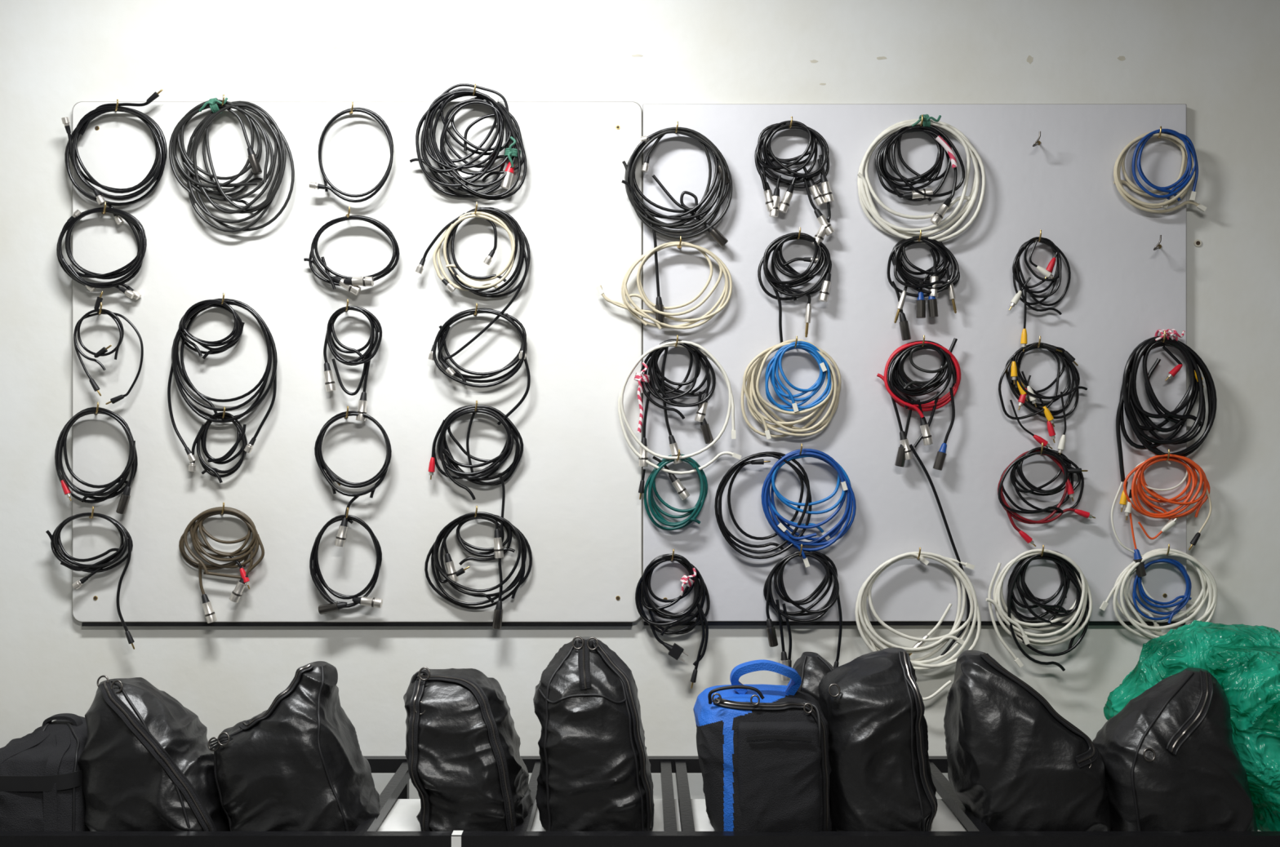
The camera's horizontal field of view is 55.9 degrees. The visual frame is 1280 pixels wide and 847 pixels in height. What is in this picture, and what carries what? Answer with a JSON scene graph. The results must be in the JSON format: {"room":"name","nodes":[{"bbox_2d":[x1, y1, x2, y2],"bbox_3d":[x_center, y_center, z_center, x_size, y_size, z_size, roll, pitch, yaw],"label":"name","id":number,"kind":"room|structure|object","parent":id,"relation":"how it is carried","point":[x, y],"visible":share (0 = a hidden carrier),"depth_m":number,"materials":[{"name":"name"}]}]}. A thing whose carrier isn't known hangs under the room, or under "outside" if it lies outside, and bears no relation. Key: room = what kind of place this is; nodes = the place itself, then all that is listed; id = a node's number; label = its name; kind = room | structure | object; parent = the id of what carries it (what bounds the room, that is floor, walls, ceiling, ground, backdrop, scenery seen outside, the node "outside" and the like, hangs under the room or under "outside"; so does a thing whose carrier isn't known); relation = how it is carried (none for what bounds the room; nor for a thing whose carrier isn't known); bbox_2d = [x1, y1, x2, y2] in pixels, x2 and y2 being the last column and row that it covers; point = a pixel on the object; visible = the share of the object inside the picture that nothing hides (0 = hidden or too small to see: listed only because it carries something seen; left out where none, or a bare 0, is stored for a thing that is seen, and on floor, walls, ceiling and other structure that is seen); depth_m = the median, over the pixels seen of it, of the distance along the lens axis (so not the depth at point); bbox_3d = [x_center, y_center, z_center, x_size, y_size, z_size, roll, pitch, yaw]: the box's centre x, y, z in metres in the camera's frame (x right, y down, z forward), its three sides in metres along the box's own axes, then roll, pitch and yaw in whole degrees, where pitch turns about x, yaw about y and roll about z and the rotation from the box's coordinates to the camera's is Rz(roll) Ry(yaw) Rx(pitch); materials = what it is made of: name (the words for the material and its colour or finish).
{"room":"equipment storage room","nodes":[
{"label":"equipment storage room","id":0,"kind":"room"},
{"bbox_2d":[0,0,1279,799],"bbox_3d":[0.000,-0.100,3.460,7.200,3.400,0.120,0,0,0],"label":"wall","id":1,"kind":"structure","parent":0,"point":[1220,59],"depth_m":3.40,"materials":[{"name":"paint"}]},
{"bbox_2d":[71,101,642,626],"bbox_3d":[-0.793,-0.167,3.389,1.597,1.472,0.022,0,0,0],"label":"board","id":2,"kind":"object","parent":1,"relation":"attached to","point":[572,493],"visible":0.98,"depth_m":3.38,"materials":[{"name":"metal"}]},
{"bbox_2d":[88,506,93,519],"bbox_3d":[-1.522,0.248,3.352,0.011,0.038,0.068,0,0,-29],"label":"hook","id":3,"kind":"object","parent":2,"relation":"attached to","point":[92,512],"visible":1,"depth_m":3.32,"materials":[{"name":"gold metal"}]},
{"bbox_2d":[45,512,134,649],"bbox_3d":[-1.526,0.438,3.353,0.247,0.380,0.036,0,0,0],"label":"cable","id":4,"kind":"object","parent":3,"relation":"hanging from","point":[55,541],"visible":1,"depth_m":3.35,"materials":[{"name":"rubber"}]},
{"bbox_2d":[95,402,98,414],"bbox_3d":[-1.508,-0.043,3.352,0.012,0.033,0.068,0,0,-29],"label":"hook","id":5,"kind":"object","parent":2,"relation":"attached to","point":[97,407],"visible":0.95,"depth_m":3.32,"materials":[{"name":"gold metal"}]},
{"bbox_2d":[54,407,137,514],"bbox_3d":[-1.513,0.103,3.353,0.233,0.298,0.046,0,0,0],"label":"cable","id":6,"kind":"object","parent":5,"relation":"hanging from","point":[132,463],"visible":1,"depth_m":3.34,"materials":[{"name":"rubber"}]},
{"bbox_2d":[98,302,102,314],"bbox_3d":[-1.499,-0.318,3.352,0.012,0.031,0.068,0,0,-29],"label":"hook","id":7,"kind":"object","parent":2,"relation":"attached to","point":[100,308],"visible":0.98,"depth_m":3.32,"materials":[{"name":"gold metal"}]},
{"bbox_2d":[73,291,143,404],"bbox_3d":[-1.475,-0.210,3.345,0.194,0.315,0.026,0,0,0],"label":"cable","id":8,"kind":"object","parent":7,"relation":"hanging from","point":[101,353],"visible":1,"depth_m":3.34,"materials":[{"name":"rubber"}]},
{"bbox_2d":[101,202,106,213],"bbox_3d":[-1.488,-0.595,3.352,0.012,0.030,0.068,0,0,-29],"label":"hook","id":9,"kind":"object","parent":2,"relation":"attached to","point":[104,208],"visible":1,"depth_m":3.32,"materials":[{"name":"gold metal"}]},
{"bbox_2d":[56,207,146,300],"bbox_3d":[-1.496,-0.473,3.355,0.259,0.256,0.047,0,0,0],"label":"cable","id":10,"kind":"object","parent":9,"relation":"hanging from","point":[133,268],"visible":1,"depth_m":3.34,"materials":[{"name":"rubber"}]},
{"bbox_2d":[115,99,118,111],"bbox_3d":[-1.453,-0.879,3.352,0.012,0.029,0.068,0,0,-28],"label":"hook","id":11,"kind":"object","parent":2,"relation":"attached to","point":[117,104],"visible":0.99,"depth_m":3.32,"materials":[{"name":"gold metal"}]},
{"bbox_2d":[61,88,167,224],"bbox_3d":[-1.459,-0.740,3.351,0.289,0.372,0.045,0,0,0],"label":"cable","id":12,"kind":"object","parent":11,"relation":"hanging from","point":[71,149],"visible":0.99,"depth_m":3.35,"materials":[{"name":"rubber"}]},
{"bbox_2d":[221,293,224,304],"bbox_3d":[-1.159,-0.345,3.352,0.012,0.031,0.065,0,0,-24],"label":"hook","id":13,"kind":"object","parent":2,"relation":"attached to","point":[223,299],"visible":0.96,"depth_m":3.32,"materials":[{"name":"gold metal"}]},
{"bbox_2d":[167,298,277,462],"bbox_3d":[-1.158,-0.119,3.353,0.307,0.457,0.040,0,0,0],"label":"cable","id":14,"kind":"object","parent":13,"relation":"hanging from","point":[191,313],"visible":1,"depth_m":3.35,"materials":[{"name":"rubber"}]},
{"bbox_2d":[221,93,224,106],"bbox_3d":[-1.159,-0.893,3.352,0.012,0.029,0.065,0,0,-24],"label":"hook","id":15,"kind":"object","parent":2,"relation":"attached to","point":[223,100],"visible":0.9,"depth_m":3.32,"materials":[{"name":"gold metal"}]},
{"bbox_2d":[168,97,294,232],"bbox_3d":[-1.136,-0.718,3.351,0.350,0.375,0.049,0,0,0],"label":"cable","id":16,"kind":"object","parent":15,"relation":"hanging from","point":[191,175],"visible":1,"depth_m":3.35,"materials":[{"name":"rubber"}]},
{"bbox_2d":[221,502,224,515],"bbox_3d":[-1.159,0.236,3.352,0.012,0.038,0.065,0,0,-24],"label":"hook","id":17,"kind":"object","parent":2,"relation":"attached to","point":[223,508],"visible":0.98,"depth_m":3.32,"materials":[{"name":"gold metal"}]},
{"bbox_2d":[178,506,264,623],"bbox_3d":[-1.164,0.393,3.350,0.244,0.323,0.047,0,0,0],"label":"cable","id":18,"kind":"object","parent":17,"relation":"hanging from","point":[210,615],"visible":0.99,"depth_m":3.35,"materials":[{"name":"rubber"}]},
{"bbox_2d":[222,407,225,418],"bbox_3d":[-1.156,-0.029,3.352,0.012,0.033,0.065,0,0,-24],"label":"hook","id":19,"kind":"object","parent":2,"relation":"attached to","point":[224,413],"visible":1,"depth_m":3.32,"materials":[{"name":"gold metal"}]},
{"bbox_2d":[188,412,247,483],"bbox_3d":[-1.173,0.067,3.356,0.161,0.198,0.031,0,0,0],"label":"cable","id":20,"kind":"object","parent":19,"relation":"hanging from","point":[201,437],"visible":0.99,"depth_m":3.35,"materials":[{"name":"rubber"}]},
{"bbox_2d":[344,406,348,418],"bbox_3d":[-0.814,-0.031,3.352,0.012,0.033,0.063,0,0,-19],"label":"hook","id":21,"kind":"object","parent":2,"relation":"attached to","point":[347,412],"visible":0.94,"depth_m":3.32,"materials":[{"name":"gold metal"}]},
{"bbox_2d":[314,410,391,546],"bbox_3d":[-0.795,0.153,3.348,0.214,0.378,0.049,0,0,0],"label":"cable","id":22,"kind":"object","parent":21,"relation":"hanging from","point":[340,539],"visible":1,"depth_m":3.34,"materials":[{"name":"rubber"}]},
{"bbox_2d":[345,507,348,519],"bbox_3d":[-0.814,0.250,3.352,0.012,0.038,0.063,0,0,-19],"label":"hook","id":23,"kind":"object","parent":2,"relation":"attached to","point":[347,513],"visible":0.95,"depth_m":3.32,"materials":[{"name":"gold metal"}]},
{"bbox_2d":[309,515,382,614],"bbox_3d":[-0.814,0.390,3.346,0.202,0.276,0.040,0,0,0],"label":"cable","id":24,"kind":"object","parent":23,"relation":"hanging from","point":[334,606],"visible":1,"depth_m":3.34,"materials":[{"name":"rubber"}]},
{"bbox_2d":[345,299,348,311],"bbox_3d":[-0.814,-0.327,3.352,0.012,0.031,0.063,0,0,-19],"label":"hook","id":25,"kind":"object","parent":2,"relation":"attached to","point":[347,305],"visible":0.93,"depth_m":3.32,"materials":[{"name":"gold metal"}]},
{"bbox_2d":[323,306,382,421],"bbox_3d":[-0.796,-0.166,3.351,0.166,0.319,0.043,0,0,0],"label":"cable","id":26,"kind":"object","parent":25,"relation":"hanging from","point":[366,357],"visible":1,"depth_m":3.34,"materials":[{"name":"rubber"}]},
{"bbox_2d":[345,206,350,217],"bbox_3d":[-0.809,-0.584,3.352,0.012,0.030,0.063,0,0,-19],"label":"hook","id":27,"kind":"object","parent":2,"relation":"attached to","point":[348,212],"visible":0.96,"depth_m":3.32,"materials":[{"name":"gold metal"}]},
{"bbox_2d":[303,215,399,295],"bbox_3d":[-0.801,-0.467,3.346,0.266,0.223,0.039,0,0,0],"label":"cable","id":28,"kind":"object","parent":27,"relation":"hanging from","point":[351,284],"visible":1,"depth_m":3.34,"materials":[{"name":"rubber"}]},
{"bbox_2d":[349,102,353,113],"bbox_3d":[-0.800,-0.873,3.352,0.012,0.029,0.063,0,0,-19],"label":"hook","id":29,"kind":"object","parent":2,"relation":"attached to","point":[352,108],"visible":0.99,"depth_m":3.32,"materials":[{"name":"gold metal"}]},
{"bbox_2d":[309,107,393,202],"bbox_3d":[-0.800,-0.747,3.352,0.231,0.268,0.044,0,0,0],"label":"cable","id":30,"kind":"object","parent":29,"relation":"hanging from","point":[314,185],"visible":1,"depth_m":3.35,"materials":[{"name":"rubber"}]},
{"bbox_2d":[473,303,477,315],"bbox_3d":[-0.458,-0.316,3.351,0.012,0.031,0.060,0,0,-9],"label":"hook","id":31,"kind":"object","parent":2,"relation":"attached to","point":[476,309],"visible":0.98,"depth_m":3.32,"materials":[{"name":"gold metal"}]},
{"bbox_2d":[427,307,530,425],"bbox_3d":[-0.446,-0.158,3.351,0.284,0.327,0.041,0,0,0],"label":"cable","id":32,"kind":"object","parent":31,"relation":"hanging from","point":[441,337],"visible":1,"depth_m":3.35,"materials":[{"name":"rubber"}]},
{"bbox_2d":[642,103,1186,626],"bbox_3d":[0.770,-0.165,3.389,1.524,1.463,0.022,0,0,0],"label":"board","id":33,"kind":"object","parent":1,"relation":"attached to","point":[1122,291],"visible":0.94,"depth_m":3.38,"materials":[{"name":"metal"}]},
{"bbox_2d":[671,549,674,561],"bbox_3d":[0.089,0.366,3.351,0.012,0.040,0.059,0,0,0],"label":"hook","id":34,"kind":"object","parent":33,"relation":"attached to","point":[673,555],"visible":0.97,"depth_m":3.32,"materials":[{"name":"gold metal"}]},
{"bbox_2d":[635,554,710,688],"bbox_3d":[0.090,0.549,3.351,0.208,0.375,0.050,0,0,0],"label":"cable","id":35,"kind":"object","parent":34,"relation":"hanging from","point":[643,585],"visible":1,"depth_m":3.35,"materials":[{"name":"rubber"}]},
{"bbox_2d":[677,236,681,248],"bbox_3d":[0.110,-0.501,3.351,0.012,0.030,0.059,0,0,0],"label":"hook","id":36,"kind":"object","parent":33,"relation":"attached to","point":[680,242],"visible":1,"depth_m":3.32,"materials":[{"name":"gold metal"}]},
{"bbox_2d":[595,241,732,329],"bbox_3d":[0.067,-0.383,3.347,0.379,0.245,0.029,0,0,0],"label":"cable","id":37,"kind":"object","parent":36,"relation":"hanging from","point":[635,313],"visible":1,"depth_m":3.34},
{"bbox_2d":[797,227,800,239],"bbox_3d":[0.442,-0.525,3.351,0.012,0.030,0.059,0,0,3],"label":"hook","id":38,"kind":"object","parent":33,"relation":"attached to","point":[799,233],"visible":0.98,"depth_m":3.32,"materials":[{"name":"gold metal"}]},
{"bbox_2d":[757,232,831,342],"bbox_3d":[0.430,-0.373,3.351,0.206,0.321,0.047,0,0,0],"label":"microphone cable","id":39,"kind":"object","parent":38,"relation":"hanging from","point":[824,255],"visible":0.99,"depth_m":3.34,"materials":[{"name":"rubber"}]},
{"bbox_2d":[916,547,920,559],"bbox_3d":[0.776,0.361,3.351,0.012,0.040,0.060,0,0,8],"label":"hook","id":40,"kind":"object","parent":33,"relation":"attached to","point":[919,553],"visible":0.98,"depth_m":3.32,"materials":[{"name":"gold metal"}]},
{"bbox_2d":[854,551,981,701],"bbox_3d":[0.769,0.562,3.351,0.348,0.416,0.040,0,0,0],"label":"cable","id":41,"kind":"object","parent":40,"relation":"hanging from","point":[862,620],"visible":0.91,"depth_m":3.34,"materials":[{"name":"rubber"}]},
{"bbox_2d":[918,230,921,241],"bbox_3d":[0.778,-0.519,3.351,0.012,0.030,0.060,0,0,8],"label":"hook","id":42,"kind":"object","parent":33,"relation":"attached to","point":[920,236],"visible":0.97,"depth_m":3.32,"materials":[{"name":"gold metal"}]},
{"bbox_2d":[887,235,959,341],"bbox_3d":[0.790,-0.376,3.352,0.207,0.293,0.044,0,0,0],"label":"microphone cable","id":43,"kind":"object","parent":42,"relation":"hanging from","point":[898,251],"visible":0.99,"depth_m":3.34,"materials":[{"name":"rubber"}]},
{"bbox_2d":[920,115,923,126],"bbox_3d":[0.782,-0.836,3.351,0.012,0.029,0.060,0,0,8],"label":"hook","id":44,"kind":"object","parent":33,"relation":"attached to","point":[922,121],"visible":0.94,"depth_m":3.32,"materials":[{"name":"gold metal"}]},
{"bbox_2d":[875,124,964,225],"bbox_3d":[0.777,-0.693,3.344,0.248,0.286,0.044,0,0,0],"label":"cable","id":45,"kind":"object","parent":44,"relation":"hanging from","point":[945,144],"visible":1,"depth_m":3.34,"materials":[{"name":"rubber"}]},
{"bbox_2d":[857,114,986,243],"bbox_3d":[0.781,-0.680,3.351,0.357,0.359,0.049,0,0,0],"label":"cable","id":46,"kind":"object","parent":44,"relation":"hanging from","point":[865,199],"visible":0.99,"depth_m":3.35,"materials":[{"name":"plastic"}]},
{"bbox_2d":[921,335,924,346],"bbox_3d":[0.787,-0.228,3.351,0.012,0.032,0.060,0,0,8],"label":"hook","id":47,"kind":"object","parent":33,"relation":"attached to","point":[923,341],"visible":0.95,"depth_m":3.32,"materials":[{"name":"gold metal"}]},
{"bbox_2d":[876,340,960,417],"bbox_3d":[0.776,-0.123,3.349,0.235,0.216,0.039,0,0,0],"label":"cable","id":48,"kind":"object","parent":47,"relation":"hanging from","point":[944,400],"visible":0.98,"depth_m":3.35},
{"bbox_2d":[887,337,969,655],"bbox_3d":[0.799,0.208,3.353,0.237,0.891,0.049,0,0,0],"label":"microphone cable","id":49,"kind":"object","parent":47,"relation":"hanging from","point":[898,377],"visible":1,"depth_m":3.34,"materials":[{"name":"rubber"}]},
{"bbox_2d":[1037,336,1040,347],"bbox_3d":[1.107,-0.226,3.352,0.012,0.032,0.062,0,0,18],"label":"hook","id":50,"kind":"object","parent":33,"relation":"attached to","point":[1039,342],"visible":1,"depth_m":3.32,"materials":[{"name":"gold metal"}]},
{"bbox_2d":[998,342,1087,454],"bbox_3d":[1.118,-0.066,3.355,0.245,0.320,0.039,0,0,0],"label":"cable","id":51,"kind":"object","parent":50,"relation":"hanging from","point":[1014,373],"visible":1,"depth_m":3.35,"materials":[{"name":"rubber"}]},
{"bbox_2d":[1038,230,1041,241],"bbox_3d":[1.109,-0.519,3.352,0.012,0.030,0.062,0,0,18],"label":"hook","id":52,"kind":"object","parent":33,"relation":"attached to","point":[1040,236],"visible":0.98,"depth_m":3.32,"materials":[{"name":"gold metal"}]},
{"bbox_2d":[1008,236,1071,351],"bbox_3d":[1.111,-0.359,3.355,0.175,0.320,0.030,0,0,0],"label":"cable","id":53,"kind":"object","parent":52,"relation":"hanging from","point":[1016,269],"visible":1,"depth_m":3.35,"materials":[{"name":"rubber"}]},
{"bbox_2d":[1040,545,1044,556],"bbox_3d":[1.116,0.354,3.352,0.012,0.040,0.062,0,0,18],"label":"hook","id":54,"kind":"object","parent":33,"relation":"attached to","point":[1042,551],"visible":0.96,"depth_m":3.32,"materials":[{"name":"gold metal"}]},
{"bbox_2d":[986,549,1092,667],"bbox_3d":[1.105,0.512,3.348,0.300,0.331,0.041,0,0,-2],"label":"cable","id":55,"kind":"object","parent":54,"relation":"hanging from","point":[997,594],"visible":1,"depth_m":3.34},
{"bbox_2d":[1007,551,1089,671],"bbox_3d":[1.134,0.519,3.352,0.233,0.334,0.044,0,0,0],"label":"cable","id":56,"kind":"object","parent":54,"relation":"hanging from","point":[1064,567],"visible":1,"depth_m":3.35,"materials":[{"name":"plastic"}]},
{"bbox_2d":[1157,126,1161,137],"bbox_3d":[1.443,-0.805,3.352,0.012,0.029,0.064,0,0,23],"label":"hook","id":57,"kind":"object","parent":33,"relation":"attached to","point":[1160,132],"visible":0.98,"depth_m":3.32,"materials":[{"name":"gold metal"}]},
{"bbox_2d":[1113,128,1207,213],"bbox_3d":[1.447,-0.702,3.355,0.262,0.234,0.044,0,0,0],"label":"cable","id":58,"kind":"object","parent":57,"relation":"hanging from","point":[1189,166],"visible":1,"depth_m":3.35,"materials":[{"name":"plastic"}]},
{"bbox_2d":[1162,331,1165,342],"bbox_3d":[1.454,-0.239,3.352,0.012,0.032,0.064,0,0,23],"label":"hook","id":59,"kind":"object","parent":33,"relation":"attached to","point":[1164,337],"visible":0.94,"depth_m":3.32,"materials":[{"name":"gold metal"}]},
{"bbox_2d":[1115,328,1217,481],"bbox_3d":[1.459,-0.051,3.350,0.276,0.425,0.047,0,0,0],"label":"cable","id":60,"kind":"object","parent":59,"relation":"hanging from","point":[1128,393],"visible":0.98,"depth_m":3.34,"materials":[{"name":"rubber"}]},
{"bbox_2d":[1166,544,1169,556],"bbox_3d":[1.466,0.352,3.353,0.012,0.040,0.064,0,0,23],"label":"hook","id":61,"kind":"object","parent":33,"relation":"attached to","point":[1168,550],"visible":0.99,"depth_m":3.32,"materials":[{"name":"gold metal"}]},
{"bbox_2d":[1099,548,1217,639],"bbox_3d":[1.439,0.482,3.353,0.324,0.270,0.043,0,0,0],"label":"cable","id":62,"kind":"object","parent":61,"relation":"hanging from","point":[1206,576],"visible":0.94,"depth_m":3.35,"materials":[{"name":"plastic"}]},
{"bbox_2d":[1166,449,1169,461],"bbox_3d":[1.466,0.089,3.353,0.012,0.035,0.064,0,0,23],"label":"hook","id":63,"kind":"object","parent":33,"relation":"attached to","point":[1168,455],"visible":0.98,"depth_m":3.32,"materials":[{"name":"gold metal"}]},
{"bbox_2d":[1111,453,1211,577],"bbox_3d":[1.447,0.255,3.352,0.281,0.342,0.047,0,0,0],"label":"cable","id":64,"kind":"object","parent":63,"relation":"hanging from","point":[1138,482],"visible":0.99,"depth_m":3.34,"materials":[{"name":"rubber"}]},
{"bbox_3d":[0.000,1.650,0.810,7.400,0.100,5.420,0,0,0],"label":"floor","id":65,"kind":"structure","parent":0,"visible":0},
{"bbox_2d":[0,756,1279,846],"bbox_3d":[0.000,1.257,2.999,4.200,0.686,0.632,0,0,0],"label":"storage rack","id":66,"kind":"object","parent":65,"relation":"on","point":[683,821],"visible":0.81,"depth_m":2.69,"materials":[{"name":"metal"}]},
{"bbox_2d":[0,713,89,831],"bbox_3d":[-1.413,0.829,2.900,0.293,0.258,0.328,0,0,0],"label":"equipment bag","id":67,"kind":"object","parent":66,"relation":"on","point":[42,771],"visible":0.61,"depth_m":2.76,"materials":[{"name":"fabric"}]},
{"bbox_2d":[80,675,231,831],"bbox_3d":[-1.129,0.775,2.858,0.359,0.365,0.281,0,0,0],"label":"equipment bag","id":68,"kind":"object","parent":66,"relation":"in","point":[149,765],"visible":0.92,"depth_m":2.75,"materials":[{"name":"leather"}]},
{"bbox_2d":[207,662,384,831],"bbox_3d":[-0.810,0.763,2.865,0.399,0.390,0.303,0,0,0],"label":"equipment bag","id":69,"kind":"object","parent":66,"relation":"in","point":[296,765],"visible":0.98,"depth_m":2.75,"materials":[{"name":"leather"}]},
{"bbox_2d":[404,667,532,831],"bbox_3d":[-0.407,0.762,2.869,0.302,0.392,0.294,0,0,-3],"label":"sandbag","id":70,"kind":"object","parent":66,"relation":"in","point":[464,770],"visible":0.94,"depth_m":2.74,"materials":[{"name":"leather"}]},
{"bbox_2d":[533,636,653,831],"bbox_3d":[-0.108,0.729,2.865,0.292,0.458,0.298,0,0,0],"label":"sandbag","id":71,"kind":"object","parent":66,"relation":"on","point":[594,776],"visible":0.99,"depth_m":2.75,"materials":[{"name":"leather"}]},
{"bbox_2d":[693,659,832,832],"bbox_3d":[0.289,0.757,2.852,0.325,0.402,0.306,0,0,0],"label":"backpack","id":72,"kind":"object","parent":66,"relation":"on","point":[764,749],"visible":0.96,"depth_m":2.73,"materials":[{"name":"fabric"}]},
{"bbox_2d":[786,651,835,708],"bbox_3d":[0.433,0.763,2.960,0.164,0.391,0.180,0,0,0],"label":"sandbag","id":73,"kind":"object","parent":66,"relation":"on","point":[815,673],"visible":0.27,"depth_m":2.91,"materials":[{"name":"leather"}]},
{"bbox_2d":[822,648,935,831],"bbox_3d":[0.554,0.749,2.868,0.273,0.419,0.302,0,0,5],"label":"sandbag","id":74,"kind":"object","parent":66,"relation":"on","point":[880,781],"visible":0.86,"depth_m":2.75,"materials":[{"name":"leather"}]},
{"bbox_2d":[943,649,1110,831],"bbox_3d":[0.917,0.750,2.868,0.368,0.415,0.294,0,0,0],"label":"sandbag","id":75,"kind":"object","parent":66,"relation":"in","point":[1015,764],"visible":0.94,"depth_m":2.76,"materials":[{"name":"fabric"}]},
{"bbox_2d":[1093,666,1257,832],"bbox_3d":[1.246,0.768,2.834,0.359,0.380,0.254,0,0,0],"label":"sandbag","id":76,"kind":"object","parent":66,"relation":"on","point":[1171,755],"visible":0.88,"depth_m":2.74,"materials":[{"name":"leather"}]},
{"bbox_2d":[1104,622,1279,831],"bbox_3d":[1.504,0.730,3.037,0.553,0.456,0.530,0,0,41],"label":"plastic bag","id":77,"kind":"object","parent":66,"relation":"on","point":[1244,660],"visible":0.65,"depth_m":2.84,"materials":[{"name":"plastic"}]},
{"bbox_3d":[-0.458,-0.595,3.351,0.021,0.030,0.059,0,0,0],"label":"hook","id":78,"kind":"object","parent":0,"visible":0},
{"bbox_2d":[414,207,530,359],"bbox_3d":[-0.465,-0.389,3.353,0.319,0.427,0.041,0,0,0],"label":"cable","id":79,"kind":"object","parent":78,"relation":"hanging from","point":[488,214],"visible":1,"depth_m":3.35,"materials":[{"name":"rubber"}]},
{"bbox_3d":[1.117,0.071,3.351,0.024,0.035,0.059,0,0,0],"label":"hook","id":80,"kind":"object","parent":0,"visible":0},
{"bbox_2d":[997,447,1095,546],"bbox_3d":[1.128,0.204,3.349,0.275,0.278,0.040,0,0,0],"label":"cable","id":81,"kind":"object","parent":80,"relation":"hanging from","point":[1061,460],"visible":1,"depth_m":3.34,"materials":[{"name":"rubber"}]},
{"bbox_3d":[0.101,-0.228,3.351,0.012,0.031,0.058,0,0,0],"label":"hook","id":82,"kind":"object","parent":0,"visible":0},
{"bbox_2d":[634,338,715,466],"bbox_3d":[0.097,-0.057,3.353,0.227,0.355,0.049,0,0,-1],"label":"cable","id":83,"kind":"object","parent":82,"relation":"hanging from","point":[651,366],"visible":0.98,"depth_m":3.34,"materials":[{"name":"rubber"}]},
{"bbox_2d":[617,340,742,475],"bbox_3d":[0.110,-0.044,3.342,0.344,0.372,0.026,0,0,-1],"label":"cable","id":84,"kind":"object","parent":82,"relation":"hanging from","point":[731,404],"visible":1,"depth_m":3.34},
{"bbox_3d":[-0.462,-0.922,3.351,0.021,0.029,0.059,0,0,0],"label":"hook","id":85,"kind":"object","parent":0,"visible":0},
{"bbox_2d":[409,83,527,199],"bbox_3d":[-0.477,-0.782,3.351,0.326,0.325,0.050,0,0,0],"label":"cable","id":86,"kind":"object","parent":85,"relation":"hanging from","point":[500,111],"visible":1,"depth_m":3.34,"materials":[{"name":"rubber"}]},
{"bbox_3d":[-0.458,-0.047,3.351,0.020,0.033,0.059,0,0,0],"label":"hook","id":87,"kind":"object","parent":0,"visible":0},
{"bbox_2d":[427,404,523,563],"bbox_3d":[-0.456,0.168,3.351,0.265,0.439,0.046,0,0,0],"label":"cable","id":88,"kind":"object","parent":87,"relation":"hanging from","point":[512,432],"visible":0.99,"depth_m":3.35,"materials":[{"name":"rubber"}]},
{"bbox_3d":[-0.458,0.245,3.351,0.021,0.038,0.059,0,0,0],"label":"hook","id":89,"kind":"object","parent":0,"visible":0},
{"bbox_2d":[424,511,532,629],"bbox_3d":[-0.449,0.408,3.353,0.298,0.324,0.043,0,0,0],"label":"cable","id":90,"kind":"object","parent":89,"relation":"hanging from","point":[451,577],"visible":1,"depth_m":3.35,"materials":[{"name":"rubber"}]},
{"bbox_3d":[0.447,0.073,3.351,0.014,0.035,0.059,0,0,0],"label":"hook","id":91,"kind":"object","parent":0,"visible":0},
{"bbox_2d":[714,451,812,559],"bbox_3d":[0.342,0.227,3.348,0.270,0.298,0.030,0,0,0],"label":"cable","id":92,"kind":"object","parent":91,"relation":"hanging from","point":[727,535],"visible":1,"depth_m":3.34,"materials":[{"name":"rubber"}]},
{"bbox_2d":[760,448,856,567],"bbox_3d":[0.467,0.234,3.346,0.263,0.329,0.036,0,0,0],"label":"cable","id":93,"kind":"object","parent":91,"relation":"hanging from","point":[767,498],"visible":1,"depth_m":3.34,"materials":[{"name":"plastic"}]},
{"bbox_3d":[0.447,0.352,3.351,0.014,0.039,0.059,0,0,0],"label":"hook","id":94,"kind":"object","parent":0,"visible":0},
{"bbox_2d":[763,551,842,681],"bbox_3d":[0.453,0.533,3.353,0.218,0.362,0.043,0,0,0],"label":"cable","id":95,"kind":"object","parent":94,"relation":"hanging from","point":[831,571],"visible":0.95,"depth_m":3.35,"materials":[{"name":"rubber"}]},
{"bbox_3d":[0.433,-0.226,3.351,0.014,0.031,0.059,0,0,0],"label":"hook","id":96,"kind":"object","parent":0,"visible":0},
{"bbox_2d":[740,339,841,439],"bbox_3d":[0.420,-0.095,3.349,0.280,0.278,0.040,0,0,0],"label":"cable","id":97,"kind":"object","parent":96,"relation":"hanging from","point":[756,366],"visible":1,"depth_m":3.35,"materials":[{"name":"plastic"}]},
{"bbox_2d":[764,341,831,412],"bbox_3d":[0.439,-0.130,3.341,0.184,0.197,0.028,0,0,0],"label":"cable","id":98,"kind":"object","parent":96,"relation":"hanging from","point":[775,362],"visible":1,"depth_m":3.34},
{"bbox_3d":[0.101,-0.818,3.351,0.012,0.029,0.059,0,0,0],"label":"hook","id":99,"kind":"object","parent":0,"visible":0},
{"bbox_2d":[621,127,732,323],"bbox_3d":[0.103,-0.548,3.350,0.309,0.545,0.041,0,0,0],"label":"cable","id":100,"kind":"object","parent":99,"relation":"hanging from","point":[647,215],"visible":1,"depth_m":3.34,"materials":[{"name":"rubber"}]},
{"bbox_3d":[0.420,-0.832,3.351,0.014,0.029,0.059,0,0,0],"label":"hook","id":101,"kind":"object","parent":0,"visible":0},
{"bbox_2d":[754,120,834,245],"bbox_3d":[0.429,-0.666,3.351,0.223,0.350,0.045,0,0,0],"label":"microphone cable","id":102,"kind":"object","parent":101,"relation":"hanging from","point":[772,201],"visible":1,"depth_m":3.34,"materials":[{"name":"rubber"}]},
{"bbox_3d":[0.105,0.089,3.351,0.012,0.035,0.058,0,0,0],"label":"hook","id":103,"kind":"object","parent":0,"visible":0},
{"bbox_2d":[638,454,707,530],"bbox_3d":[0.092,0.192,3.351,0.194,0.214,0.044,0,0,0],"label":"cable","id":104,"kind":"object","parent":103,"relation":"hanging from","point":[681,490],"visible":0.98,"depth_m":3.35,"materials":[{"name":"rubber"}]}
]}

